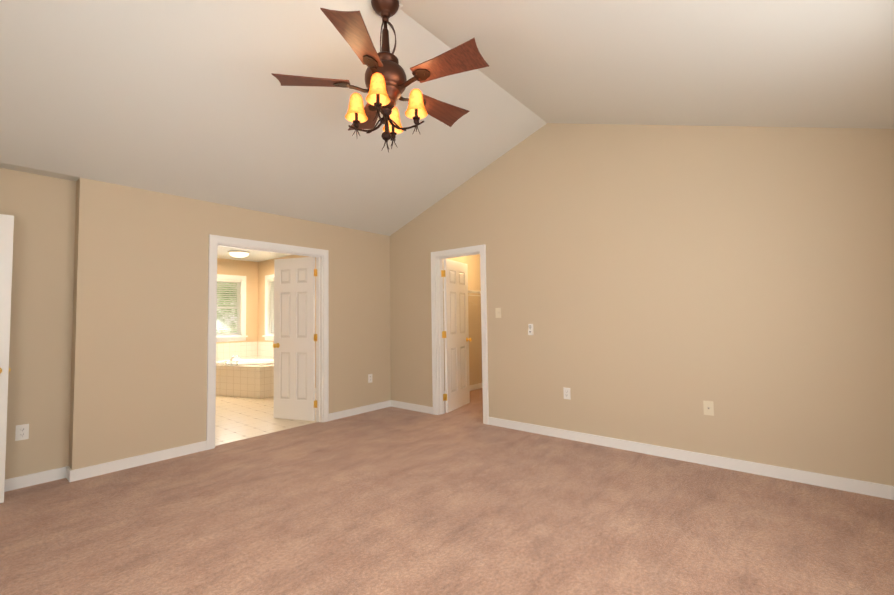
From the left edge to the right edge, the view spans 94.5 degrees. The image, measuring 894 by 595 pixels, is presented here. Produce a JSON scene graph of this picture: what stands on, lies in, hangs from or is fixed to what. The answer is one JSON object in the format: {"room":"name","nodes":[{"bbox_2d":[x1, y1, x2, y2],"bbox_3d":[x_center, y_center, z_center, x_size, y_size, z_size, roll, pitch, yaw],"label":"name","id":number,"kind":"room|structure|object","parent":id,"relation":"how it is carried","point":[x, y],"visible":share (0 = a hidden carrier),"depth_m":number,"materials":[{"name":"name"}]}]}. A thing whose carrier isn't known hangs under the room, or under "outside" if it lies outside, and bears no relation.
{"room":"empty bedroom","nodes":[
{"label":"empty bedroom","id":0,"kind":"room"},
{"bbox_2d":[0,168,390,478],"bbox_3d":[-2.376,0.243,4.298,0.270,2.509,4.795,-3,-4,40],"label":"wall","id":1,"kind":"structure","parent":0,"point":[108,331],"depth_m":3.60,"materials":[{"name":"beige paint"}]},
{"bbox_2d":[15,424,28,440],"bbox_3d":[-3.272,1.039,3.184,0.010,0.116,0.072,-3,-4,40],"label":"outlet","id":2,"kind":"object","parent":1,"relation":"attached to","point":[21,432],"visible":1,"depth_m":3.18,"materials":[{"name":"white plastic"}]},
{"bbox_2d":[4,466,68,491],"bbox_3d":[-3.435,1.406,2.937,0.043,0.088,1.113,-3,-4,40],"label":"baseboard","id":3,"kind":"structure","parent":1,"relation":"attached to","point":[19,482],"depth_m":3.22,"materials":[{"name":"white wood"}]},
{"bbox_2d":[64,441,206,481],"bbox_3d":[-2.671,1.429,3.656,0.031,0.088,0.995,-3,-4,40],"label":"baseboard","id":4,"kind":"structure","parent":1,"relation":"attached to","point":[113,466],"depth_m":3.57,"materials":[{"name":"white wood"}]},
{"bbox_2d":[206,234,328,449],"bbox_3d":[-1.971,0.450,4.650,0.162,2.117,1.377,-3,-4,40],"label":"door frame","id":5,"kind":"structure","parent":1,"relation":"attached to","point":[322,332],"depth_m":4.72,"materials":[{"name":"white wood"}]},
{"bbox_2d":[273,257,316,420],"bbox_3d":[-1.938,0.511,5.213,0.608,2.030,0.309,-3,-4,40],"label":"bathroom door","id":6,"kind":"structure","parent":1,"relation":"in","point":[295,337],"depth_m":5.21,"materials":[{"name":"white wood"}]},
{"bbox_2d":[329,400,391,420],"bbox_3d":[-1.130,1.493,5.495,0.014,0.088,1.054,-3,-4,40],"label":"baseboard","id":7,"kind":"structure","parent":1,"relation":"attached to","point":[354,411],"depth_m":5.45,"materials":[{"name":"white wood"}]},
{"bbox_2d":[368,374,372,382],"bbox_3d":[-1.043,1.102,5.629,0.010,0.116,0.072,-3,-4,40],"label":"outlet","id":8,"kind":"object","parent":1,"relation":"attached to","point":[370,378],"visible":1,"depth_m":5.62,"materials":[{"name":"white plastic"}]},
{"bbox_2d":[216,258,257,343],"bbox_3d":[-4.884,0.428,7.254,0.120,2.490,3.340,-3,-4,40],"label":"wall","id":9,"kind":"structure","parent":0,"point":[248,270],"depth_m":8.28,"materials":[{"name":"paint"}]},
{"bbox_2d":[216,274,247,341],"bbox_3d":[-4.288,0.204,7.943,0.175,1.285,0.840,-3,-4,40],"label":"bathroom window","id":10,"kind":"structure","parent":9,"relation":"in","point":[241,336],"depth_m":8.16,"materials":[{"name":"white wood"}]},
{"bbox_2d":[216,279,240,334],"bbox_3d":[-4.290,0.187,7.946,0.041,1.068,0.614,-3,-4,40],"label":"window blind","id":11,"kind":"object","parent":10,"relation":"attached to","point":[225,321],"visible":0.54,"depth_m":8.01,"materials":[{"name":"white plastic"}]},
{"bbox_2d":[216,342,256,360],"bbox_3d":[-4.247,1.034,7.880,0.010,0.320,1.230,-3,-4,40],"label":"trim","id":12,"kind":"structure","parent":9,"relation":"attached to","point":[229,351],"depth_m":8.05,"materials":[{"name":"beige tile"}]},
{"bbox_2d":[215,393,316,445],"bbox_3d":[-3.390,1.642,5.968,3.957,0.100,3.340,-3,-4,40],"label":"floor","id":13,"kind":"structure","parent":0,"point":[238,418],"depth_m":5.19,"materials":[{"name":"beige tile"}]},
{"bbox_2d":[216,356,273,398],"bbox_3d":[-3.556,1.333,7.312,1.767,0.648,1.257,-3,-4,40],"label":"bathtub","id":14,"kind":"object","parent":13,"relation":"on","point":[249,377],"visible":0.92,"depth_m":6.79,"materials":[{"name":"tile"}]},
{"bbox_2d":[258,255,315,387],"bbox_3d":[-2.357,0.391,7.247,3.777,2.490,0.120,-3,-4,40],"label":"wall","id":15,"kind":"structure","parent":0,"point":[266,267],"depth_m":8.28,"materials":[{"name":"paint"}]},
{"bbox_2d":[257,341,273,358],"bbox_3d":[-3.161,1.015,7.810,1.770,0.320,0.010,-3,-4,40],"label":"trim","id":16,"kind":"structure","parent":15,"relation":"attached to","point":[264,349],"depth_m":8.15,"materials":[{"name":"beige tile"}]},
{"bbox_2d":[262,274,273,340],"bbox_3d":[-3.272,0.191,7.980,0.840,1.285,0.175,-3,-4,40],"label":"bathroom window","id":17,"kind":"structure","parent":15,"relation":"in","point":[268,336],"depth_m":8.17,"materials":[{"name":"white wood"}]},
{"bbox_2d":[269,279,273,333],"bbox_3d":[-3.271,0.174,7.983,0.614,1.068,0.041,-3,-4,40],"label":"window blind","id":18,"kind":"object","parent":17,"relation":"attached to","point":[272,288],"visible":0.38,"depth_m":8.12,"materials":[{"name":"white plastic"}]},
{"bbox_2d":[0,388,893,594],"bbox_3d":[0.317,1.468,3.410,5.443,0.100,6.940,-3,-4,40],"label":"floor carpet","id":19,"kind":"object","parent":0,"point":[464,500],"visible":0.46,"depth_m":2.53,"materials":[{"name":"brown carpet"}]},
{"bbox_2d":[0,0,893,261],"bbox_3d":[-1.853,-1.476,3.923,9.190,1.012,4.795,-3,-4,40],"label":"ceiling","id":20,"kind":"structure","parent":0,"point":[193,99],"depth_m":2.91,"materials":[{"name":"white paint"}]},
{"bbox_2d":[228,251,249,257],"bbox_3d":[-3.619,-0.741,7.192,0.340,0.089,0.340,-3,-4,40],"label":"bathroom ceiling light","id":21,"kind":"object","parent":20,"relation":"attached to","point":[239,254],"visible":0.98,"depth_m":7.09,"materials":[{"name":"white glass"}]},
{"bbox_2d":[272,0,488,152],"bbox_3d":[-0.369,-1.429,2.662,1.332,0.993,1.316,-3,-4,40],"label":"ceiling fan","id":22,"kind":"object","parent":20,"relation":"hanging from","point":[387,82],"visible":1,"depth_m":2.56,"materials":[{"name":"brown wood"}]},
{"bbox_2d":[443,254,481,390],"bbox_3d":[0.049,0.335,6.793,0.100,2.490,2.145,-3,-4,40],"label":"wall","id":23,"kind":"structure","parent":0,"point":[475,334],"depth_m":7.22,"materials":[{"name":"beige paint"}]},
{"bbox_2d":[443,288,480,304],"bbox_3d":[0.229,0.036,6.574,0.479,0.307,1.988,-3,-4,40],"label":"wire shelf","id":24,"kind":"object","parent":23,"relation":"attached to","point":[470,291],"visible":0.12,"depth_m":6.81,"materials":[{"name":"white"}]},
{"bbox_2d":[444,383,481,393],"bbox_3d":[0.059,1.530,6.639,0.014,0.088,1.985,-3,-4,40],"label":"baseboard","id":25,"kind":"structure","parent":23,"relation":"attached to","point":[476,386],"depth_m":7.15,"materials":[{"name":"white wood"}]},
{"bbox_2d":[390,123,893,485],"bbox_3d":[1.204,-0.242,4.378,5.173,3.382,0.120,-3,-4,40],"label":"wall","id":26,"kind":"structure","parent":0,"point":[657,285],"depth_m":3.58,"materials":[{"name":"beige paint"}]},
{"bbox_2d":[392,400,432,413],"bbox_3d":[-0.473,1.490,5.626,0.773,0.088,0.014,-3,-4,40],"label":"baseboard","id":27,"kind":"structure","parent":26,"relation":"attached to","point":[409,406],"depth_m":5.61,"materials":[{"name":"white wood"}]},
{"bbox_2d":[441,259,471,412],"bbox_3d":[0.109,0.508,5.777,0.236,2.030,0.732,-3,-4,40],"label":"closet door","id":28,"kind":"structure","parent":26,"relation":"in","point":[455,335],"depth_m":5.71,"materials":[{"name":"white wood"}]},
{"bbox_2d":[431,244,488,424],"bbox_3d":[0.181,0.445,5.201,0.861,2.117,0.162,-3,-4,40],"label":"door frame","id":29,"kind":"structure","parent":26,"relation":"attached to","point":[437,257],"depth_m":5.36,"materials":[{"name":"white wood"}]},
{"bbox_2d":[495,308,500,317],"bbox_3d":[0.589,0.177,4.784,0.072,0.116,0.020,-3,-4,40],"label":"light switch","id":30,"kind":"object","parent":26,"relation":"attached to","point":[498,312],"visible":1,"depth_m":4.78,"materials":[{"name":"beige plastic"}]},
{"bbox_2d":[528,324,533,334],"bbox_3d":[0.912,0.348,4.505,0.052,0.122,0.026,-3,-4,40],"label":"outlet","id":31,"kind":"object","parent":26,"relation":"attached to","point":[530,329],"visible":1,"depth_m":4.50,"materials":[{"name":"white plastic"}]},
{"bbox_2d":[563,387,570,399],"bbox_3d":[1.227,0.983,4.231,0.072,0.116,0.010,-3,-4,40],"label":"outlet","id":32,"kind":"object","parent":26,"relation":"attached to","point":[566,391],"visible":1,"depth_m":4.23,"materials":[{"name":"white plastic"}]},
{"bbox_2d":[488,417,893,499],"bbox_3d":[1.772,1.369,3.761,3.346,0.088,0.014,-3,-4,40],"label":"baseboard","id":33,"kind":"structure","parent":26,"relation":"attached to","point":[807,477],"depth_m":3.38,"materials":[{"name":"white wood"}]},
{"bbox_2d":[703,401,713,415],"bbox_3d":[2.176,0.922,3.439,0.072,0.116,0.017,-3,-4,40],"label":"outlet","id":34,"kind":"object","parent":26,"relation":"attached to","point":[708,406],"visible":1,"depth_m":3.44,"materials":[{"name":"beige plastic"}]},
{"bbox_3d":[-1.889,-0.363,0.872,5.443,3.382,0.120,-3,-4,40],"label":"wall","id":35,"kind":"structure","parent":0,"visible":0},
{"bbox_2d":[0,214,13,502],"bbox_3d":[-3.376,0.412,2.668,0.176,2.030,0.777,-3,-4,40],"label":"entry door","id":36,"kind":"structure","parent":35,"relation":"in","point":[6,237],"depth_m":2.94,"materials":[{"name":"white wood"}]},
{"label":"outside","id":37,"kind":"structure","parent":0,"visible":0},
{"bbox_2d":[216,283,236,332],"bbox_3d":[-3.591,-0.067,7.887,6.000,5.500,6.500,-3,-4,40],"label":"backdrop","id":38,"kind":"structure","parent":37,"point":[226,305],"depth_m":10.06,"materials":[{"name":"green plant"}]}
]}

